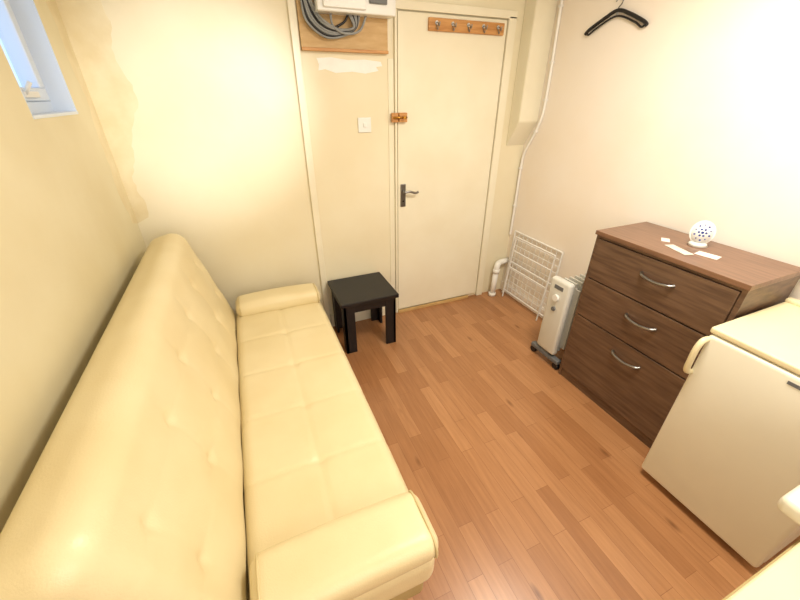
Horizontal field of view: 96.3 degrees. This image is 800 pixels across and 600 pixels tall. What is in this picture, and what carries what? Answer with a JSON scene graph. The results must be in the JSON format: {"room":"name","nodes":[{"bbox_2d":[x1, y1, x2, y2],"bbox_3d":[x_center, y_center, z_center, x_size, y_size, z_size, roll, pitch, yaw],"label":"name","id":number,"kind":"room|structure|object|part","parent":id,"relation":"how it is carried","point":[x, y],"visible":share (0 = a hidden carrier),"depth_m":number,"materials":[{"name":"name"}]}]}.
{"room":"studio apartment","nodes":[
{"label":"studio apartment","id":0,"kind":"room"},
{"bbox_2d":[0,0,146,533],"bbox_3d":[-0.884,0.183,0.528,0.140,2.360,3.470,-12,32,-20],"label":"wall","id":1,"kind":"structure","parent":0,"point":[71,248],"depth_m":1.11,"materials":[{"name":"yellow paint"}]},
{"bbox_2d":[0,44,31,113],"bbox_3d":[-1.252,-0.871,1.022,0.075,0.614,0.006,-12,32,-20],"label":"lining","id":2,"kind":"object","parent":1,"relation":"attached to","point":[0,44],"visible":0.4,"depth_m":1.13,"materials":[{"name":"white plastic"}]},
{"bbox_2d":[0,0,49,100],"bbox_3d":[-1.373,-0.982,1.177,0.111,0.575,0.450,-12,32,-20],"label":"window","id":3,"kind":"structure","parent":1,"relation":"in","point":[27,93],"depth_m":1.34,"materials":[{"name":"clear glass"}]},
{"bbox_3d":[-1.449,-1.031,1.309,0.059,0.440,0.045,-12,32,-20],"label":"sash","id":4,"kind":"part","parent":3,"relation":"part of","materials":[{"name":"white"}]},
{"bbox_3d":[-1.320,-0.749,1.267,0.041,0.048,0.014,-12,32,-20],"label":"stay knob","id":5,"kind":"part","parent":3,"relation":"part of","materials":[{"name":"white plastic"}]},
{"bbox_3d":[-1.388,-0.749,1.302,0.059,0.045,0.360,-12,32,-20],"label":"sash bottom","id":6,"kind":"part","parent":3,"relation":"part of","materials":[{"name":"white"}]},
{"bbox_2d":[27,101,53,112],"bbox_3d":[-1.399,-0.707,1.321,0.055,0.045,0.450,-12,32,-20],"label":"frame","id":7,"kind":"object","parent":1,"relation":"attached to","point":[35,106],"visible":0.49,"depth_m":1.40,"materials":[{"name":"white plastic"}]},
{"bbox_2d":[8,0,76,110],"bbox_3d":[-1.426,-1.073,1.377,0.075,0.614,0.006,-12,32,-20],"label":"lining","id":8,"kind":"object","parent":1,"relation":"attached to","point":[26,14],"visible":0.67,"depth_m":1.43,"materials":[{"name":"white plastic"}]},
{"bbox_2d":[32,111,78,118],"bbox_3d":[-1.338,-0.700,1.354,0.078,0.012,0.450,-12,32,-20],"label":"sill","id":9,"kind":"structure","parent":1,"relation":"attached to","point":[55,113],"depth_m":1.34,"materials":[{"name":"white plastic"}]},
{"bbox_2d":[46,0,137,223],"bbox_3d":[-1.470,-0.996,1.653,0.001,1.360,0.139,-12,32,-20],"label":"plaster","id":10,"kind":"object","parent":1,"relation":"attached to","point":[51,4],"visible":1,"depth_m":1.72,"materials":[{"name":"bare plaster"}]},
{"bbox_2d":[100,0,525,324],"bbox_3d":[-0.288,-0.905,2.444,2.920,2.360,0.120,-12,32,-20],"label":"wall","id":11,"kind":"structure","parent":0,"point":[220,165],"depth_m":2.12,"materials":[{"name":"yellow paint"}]},
{"bbox_2d":[55,0,148,222],"bbox_3d":[-1.402,-1.048,1.743,0.208,1.360,0.001,-12,32,-20],"label":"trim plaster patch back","id":12,"kind":"object","parent":11,"relation":"attached to","point":[88,28],"visible":1,"depth_m":1.73,"materials":[{"name":"bare plaster"}]},
{"bbox_2d":[287,0,330,322],"bbox_3d":[-0.567,-0.810,2.276,0.040,2.360,0.018,-12,32,-20],"label":"trim","id":13,"kind":"structure","parent":11,"relation":"attached to","point":[291,7],"depth_m":2.18,"materials":[{"name":"beige paint"}]},
{"bbox_2d":[296,0,395,53],"bbox_3d":[-0.280,-1.570,1.913,0.520,0.400,0.130,-12,32,-20],"label":"board","id":14,"kind":"object","parent":11,"relation":"attached to","point":[344,26],"visible":1,"depth_m":1.95,"materials":[{"name":"brown wood"}]},
{"bbox_2d":[317,57,381,73],"bbox_3d":[-0.289,-1.374,2.100,0.395,0.075,0.002,-12,32,-20],"label":"plaster patch","id":15,"kind":"object","parent":11,"relation":"attached to","point":[336,65],"visible":1,"depth_m":2.09,"materials":[{"name":"paint"}]},
{"bbox_2d":[331,306,384,326],"bbox_3d":[-0.291,0.111,2.933,0.551,0.110,0.018,-12,32,-20],"label":"baseboard","id":16,"kind":"structure","parent":11,"relation":"attached to","point":[366,314],"depth_m":2.92,"materials":[{"name":"beige paint"}]},
{"bbox_2d":[358,117,370,132],"bbox_3d":[-0.224,-1.111,2.273,0.086,0.086,0.016,-12,32,-20],"label":"light switch","id":17,"kind":"object","parent":11,"relation":"attached to","point":[364,123],"visible":1,"depth_m":2.27,"materials":[{"name":"white plastic"}]},
{"bbox_2d":[388,58,394,288],"bbox_3d":[-0.057,-0.676,2.608,0.038,1.800,0.006,-12,32,-20],"label":"trim","id":18,"kind":"structure","parent":11,"relation":"attached to","point":[390,61],"depth_m":2.47,"materials":[{"name":"beige paint"}]},
{"bbox_2d":[393,9,397,312],"bbox_3d":[-0.028,-0.787,2.549,0.014,2.050,0.021,-12,32,-20],"label":"door frame","id":19,"kind":"structure","parent":11,"relation":"attached to","point":[395,17],"depth_m":2.43,"materials":[{"name":"beige paint"}]},
{"bbox_2d":[397,11,506,308],"bbox_3d":[0.338,-0.869,2.683,0.770,2.000,0.017,-12,32,-20],"label":"leaf","id":20,"kind":"object","parent":11,"relation":"attached to","point":[448,83],"visible":0.99,"depth_m":2.55,"materials":[{"name":"beige paint"}]},
{"bbox_2d":[391,113,406,122],"bbox_3d":[0.000,-1.171,2.300,0.105,0.055,0.057,-12,32,-20],"label":"latch","id":21,"kind":"object","parent":20,"relation":"attached to","point":[395,117],"depth_m":2.30,"materials":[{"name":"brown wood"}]},
{"bbox_2d":[400,184,405,206],"bbox_3d":[0.022,-0.752,2.579,0.040,0.160,0.008,-12,32,-20],"label":"backplate","id":22,"kind":"object","parent":20,"relation":"attached to","point":[402,186],"visible":1,"depth_m":2.58,"materials":[{"name":"silver metal"}]},
{"bbox_3d":[0.031,-0.768,2.546,0.018,0.018,0.040,-12,32,-20],"label":"spindle","id":23,"kind":"object","parent":22,"relation":"attached to","visible":0},
{"bbox_2d":[405,191,418,193],"bbox_3d":[0.086,-0.766,2.552,0.107,0.029,0.022,-13,32,-22],"label":"lever","id":24,"kind":"object","parent":23,"relation":"attached to","point":[412,192],"visible":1,"depth_m":2.54,"materials":[{"name":"silver metal"}]},
{"bbox_2d":[428,17,504,35],"bbox_3d":[0.429,-1.690,2.211,0.545,0.065,0.063,-12,32,-20],"label":"coat hook rack","id":25,"kind":"object","parent":20,"relation":"attached to","point":[434,24],"visible":1,"depth_m":2.21,"materials":[{"name":"brown wood"}]},
{"bbox_2d":[396,0,517,18],"bbox_3d":[0.361,-1.764,2.178,0.855,0.044,0.029,-12,32,-20],"label":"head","id":26,"kind":"object","parent":11,"relation":"attached to","point":[411,5],"visible":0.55,"depth_m":2.15},
{"bbox_2d":[475,17,516,294],"bbox_3d":[0.727,-0.943,2.824,0.059,2.050,0.029,-12,32,-20],"label":"door frame","id":27,"kind":"structure","parent":11,"relation":"attached to","point":[511,23],"depth_m":2.68,"materials":[{"name":"beige paint"}]},
{"bbox_2d":[506,0,557,145],"bbox_3d":[0.912,-1.649,2.464,0.170,1.087,0.110,-12,32,-20],"label":"pipe boxing","id":28,"kind":"object","parent":11,"relation":"attached to","point":[539,15],"visible":1,"depth_m":2.44,"materials":[{"name":"beige paint"}]},
{"bbox_2d":[333,289,799,599],"bbox_3d":[0.413,0.963,1.605,2.920,0.060,3.710,-12,32,-20],"label":"floor","id":29,"kind":"structure","parent":0,"point":[527,488],"depth_m":1.74,"materials":[{"name":"laminate"}]},
{"bbox_2d":[0,233,437,599],"bbox_3d":[-0.628,0.378,1.607,0.875,0.954,1.824,-12,32,-20],"label":"sofa","id":30,"kind":"object","parent":29,"relation":"on","point":[197,452],"visible":1,"depth_m":1.05,"materials":[{"name":"beige leather"}]},
{"bbox_3d":[-0.877,0.293,1.444,0.338,0.644,1.810,-12,32,-20],"label":"backrest","id":31,"kind":"part","parent":30,"relation":"part of","materials":[{"name":"beige leather"}]},
{"bbox_3d":[-0.612,0.617,1.758,0.770,0.130,1.750,-12,32,-20],"label":"frame","id":32,"kind":"part","parent":30,"relation":"part of","materials":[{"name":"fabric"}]},
{"bbox_3d":[-0.478,0.462,1.734,0.540,0.174,1.810,-12,32,-20],"label":"seat","id":33,"kind":"part","parent":30,"relation":"part of","materials":[{"name":"beige leather"}]},
{"bbox_2d":[327,272,398,353],"bbox_3d":[-0.272,0.089,2.663,0.410,0.415,0.395,-12,32,-20],"label":"stool","id":34,"kind":"object","parent":29,"relation":"on","point":[372,291],"visible":1,"depth_m":2.53,"materials":[{"name":"black wood"}]},
{"bbox_3d":[-0.492,0.071,2.723,0.018,0.387,0.075,-12,32,-20],"label":"leg","id":35,"kind":"part","parent":34,"relation":"part of","materials":[{"name":"black wood"}]},
{"bbox_3d":[-0.476,0.052,2.756,0.075,0.387,0.018,-12,32,-20],"label":"leg","id":36,"kind":"part","parent":34,"relation":"part of","materials":[{"name":"black wood"}]},
{"bbox_3d":[-0.381,0.200,2.496,0.018,0.387,0.075,-12,32,-20],"label":"leg","id":37,"kind":"part","parent":34,"relation":"part of","materials":[{"name":"black wood"}]},
{"bbox_3d":[-0.343,0.207,2.483,0.075,0.387,0.018,-12,32,-20],"label":"leg","id":38,"kind":"part","parent":34,"relation":"part of","materials":[{"name":"black wood"}]},
{"bbox_3d":[-0.201,-0.005,2.857,0.075,0.387,0.018,-12,32,-20],"label":"leg","id":39,"kind":"part","parent":34,"relation":"part of","materials":[{"name":"black wood"}]},
{"bbox_3d":[-0.164,0.002,2.844,0.018,0.387,0.075,-12,32,-20],"label":"leg","id":40,"kind":"part","parent":34,"relation":"part of","materials":[{"name":"black wood"}]},
{"bbox_3d":[-0.068,0.149,2.584,0.075,0.387,0.018,-12,32,-20],"label":"leg","id":41,"kind":"part","parent":34,"relation":"part of","materials":[{"name":"black wood"}]},
{"bbox_3d":[-0.053,0.131,2.617,0.018,0.387,0.075,-12,32,-20],"label":"leg","id":42,"kind":"part","parent":34,"relation":"part of","materials":[{"name":"black wood"}]},
{"bbox_2d":[398,295,467,312],"bbox_3d":[0.303,0.033,3.157,0.690,0.024,0.017,-12,32,-20],"label":"threshold strip","id":43,"kind":"object","parent":29,"relation":"on","point":[464,296],"visible":1,"depth_m":3.14,"materials":[{"name":"brown wood"}]},
{"bbox_2d":[488,257,508,296],"bbox_3d":[0.901,-0.212,3.274,0.196,0.337,0.066,-23,37,-35],"label":"pipe","id":44,"kind":"object","parent":29,"relation":"on","point":[496,269],"visible":1,"depth_m":3.21,"materials":[{"name":"white paint"}]},
{"bbox_2d":[501,257,508,263],"bbox_3d":[0.937,-0.351,3.230,0.096,0.048,0.048,-16,33,-26],"label":"pipe","id":45,"kind":"object","parent":44,"relation":"attached to","point":[505,260],"depth_m":3.21,"materials":[{"name":"white paint"}]},
{"bbox_2d":[502,230,562,320],"bbox_3d":[1.057,-0.209,2.981,0.092,0.596,0.549,-12,32,-20],"label":"drying rack","id":46,"kind":"object","parent":29,"relation":"on","point":[510,261],"visible":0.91,"depth_m":2.96,"materials":[{"name":"white metal"}]},
{"bbox_2d":[530,273,585,369],"bbox_3d":[1.147,0.117,2.406,0.381,0.620,0.258,-12,32,-20],"label":"heater","id":47,"kind":"object","parent":29,"relation":"on","point":[564,294],"visible":0.65,"depth_m":2.30,"materials":[{"name":"metal"}]},
{"bbox_3d":[1.008,0.106,2.333,0.050,0.530,0.156,-12,32,-20],"label":"control panel","id":48,"kind":"part","parent":47,"relation":"part of","materials":[{"name":"metal"}]},
{"bbox_2d":[558,222,799,447],"bbox_3d":[1.343,0.182,1.921,0.414,0.985,0.702,-12,32,-20],"label":"dresser","id":49,"kind":"object","parent":29,"relation":"on","point":[644,304],"visible":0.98,"depth_m":1.76,"materials":[{"name":"brown wood"}]},
{"bbox_3d":[1.190,0.409,1.975,0.018,0.410,0.648,-12,32,-20],"label":"drawer","id":50,"kind":"part","parent":49,"relation":"part of","materials":[{"name":"brown wood"}]},
{"bbox_3d":[1.179,0.319,1.888,0.037,0.027,0.168,-12,32,-20],"label":"handle","id":51,"kind":"part","parent":49,"relation":"part of","materials":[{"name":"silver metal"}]},
{"bbox_3d":[1.179,0.115,1.772,0.037,0.027,0.168,-12,32,-20],"label":"handle","id":52,"kind":"part","parent":49,"relation":"part of","materials":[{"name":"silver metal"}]},
{"bbox_3d":[1.190,0.123,1.813,0.018,0.232,0.648,-12,32,-20],"label":"drawer","id":53,"kind":"part","parent":49,"relation":"part of","materials":[{"name":"brown wood"}]},
{"bbox_3d":[1.179,-0.089,1.656,0.037,0.027,0.168,-12,32,-20],"label":"handle","id":54,"kind":"part","parent":49,"relation":"part of","materials":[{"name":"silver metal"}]},
{"bbox_3d":[1.190,-0.082,1.696,0.018,0.223,0.648,-12,32,-20],"label":"drawer","id":55,"kind":"part","parent":49,"relation":"part of","materials":[{"name":"brown wood"}]},
{"bbox_2d":[661,238,669,241],"bbox_3d":[1.308,-0.296,1.764,0.035,0.002,0.055,17,34,27],"label":"paper card","id":56,"kind":"object","parent":49,"relation":"on","point":[662,239],"visible":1,"depth_m":1.77,"materials":[{"name":"white paper"}]},
{"bbox_3d":[1.194,-0.189,1.637,0.014,0.014,0.654,-12,32,-20],"label":"rail","id":57,"kind":"part","parent":49,"relation":"part of","materials":[{"name":"brown wood"}]},
{"bbox_2d":[665,245,693,254],"bbox_3d":[1.286,-0.232,1.652,0.045,0.002,0.125,-2,30,-4],"label":"receipt","id":58,"kind":"object","parent":49,"relation":"on","point":[676,248],"visible":1,"depth_m":1.64,"materials":[{"name":"white paper"}]},
{"bbox_3d":[1.355,-0.239,1.688,0.387,0.022,0.702,-12,32,-20],"label":"panel","id":59,"kind":"part","parent":49,"relation":"part of","materials":[{"name":"brown wood"}]},
{"bbox_2d":[687,221,715,247],"bbox_3d":[1.413,-0.312,1.675,0.080,0.116,0.080,-2,30,-3],"label":"air freshener","id":60,"kind":"object","parent":49,"relation":"on","point":[701,233],"visible":1,"depth_m":1.67,"materials":[{"name":"white plastic"}]},
{"bbox_2d":[694,251,720,259],"bbox_3d":[1.369,-0.199,1.593,0.055,0.002,0.085,-18,34,-28],"label":"paper card","id":61,"kind":"object","parent":49,"relation":"on","point":[701,253],"visible":1,"depth_m":1.59,"materials":[{"name":"white paper"}]},
{"bbox_2d":[642,297,799,567],"bbox_3d":[1.475,0.525,1.437,0.571,0.868,0.488,-12,32,-20],"label":"mini fridge","id":62,"kind":"object","parent":29,"relation":"on","point":[727,447],"visible":0.98,"depth_m":1.34,"materials":[{"name":"metal"}]},
{"bbox_3d":[1.146,0.221,1.393,0.054,0.181,0.024,-9,31,-15],"label":"handle","id":63,"kind":"part","parent":62,"relation":"part of","materials":[{"name":"beige plastic"}]},
{"bbox_2d":[710,302,799,375],"bbox_3d":[1.499,0.170,1.242,0.521,0.026,0.481,-12,32,-20],"label":"fridge top","id":64,"kind":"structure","parent":62,"relation":"on","point":[772,333],"depth_m":1.30,"materials":[{"name":"beige plastic"}]},
{"bbox_2d":[722,540,799,599],"bbox_3d":[1.055,0.965,0.781,0.700,0.750,0.549,-12,32,-20],"label":"side table","id":65,"kind":"object","parent":29,"relation":"on","point":[779,579],"visible":1,"depth_m":0.72,"materials":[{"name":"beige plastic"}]},
{"bbox_2d":[777,485,799,524],"bbox_3d":[1.121,0.503,0.758,0.415,0.077,0.340,-12,32,-20],"label":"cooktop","id":66,"kind":"object","parent":65,"relation":"on","point":[788,504],"visible":1,"depth_m":0.81,"materials":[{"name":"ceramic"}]},
{"bbox_2d":[502,0,799,307],"bbox_3d":[1.702,-0.359,1.483,0.120,2.360,3.470,-12,32,-20],"label":"wall","id":67,"kind":"structure","parent":0,"point":[683,119],"depth_m":1.85,"materials":[{"name":"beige paint"}]},
{"bbox_2d":[500,280,544,318],"bbox_3d":[1.181,0.106,2.961,0.016,0.090,1.120,-12,32,-20],"label":"baseboard","id":68,"kind":"structure","parent":67,"relation":"attached to","point":[502,281],"depth_m":3.15,"materials":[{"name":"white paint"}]},
{"bbox_2d":[509,0,563,234],"bbox_3d":[0.995,-1.323,2.642,0.022,1.790,0.169,-12,32,-20],"label":"cable","id":69,"kind":"object","parent":67,"relation":"attached to","point":[561,4],"visible":1,"depth_m":2.53,"materials":[{"name":"white paint"}]},
{"bbox_2d":[584,0,648,35],"bbox_3d":[1.191,-1.567,1.962,0.030,0.165,0.407,-12,32,-20],"label":"hanger","id":70,"kind":"object","parent":67,"relation":"attached to","point":[622,10],"visible":1,"depth_m":1.94,"materials":[{"name":"black plastic"}]}
]}

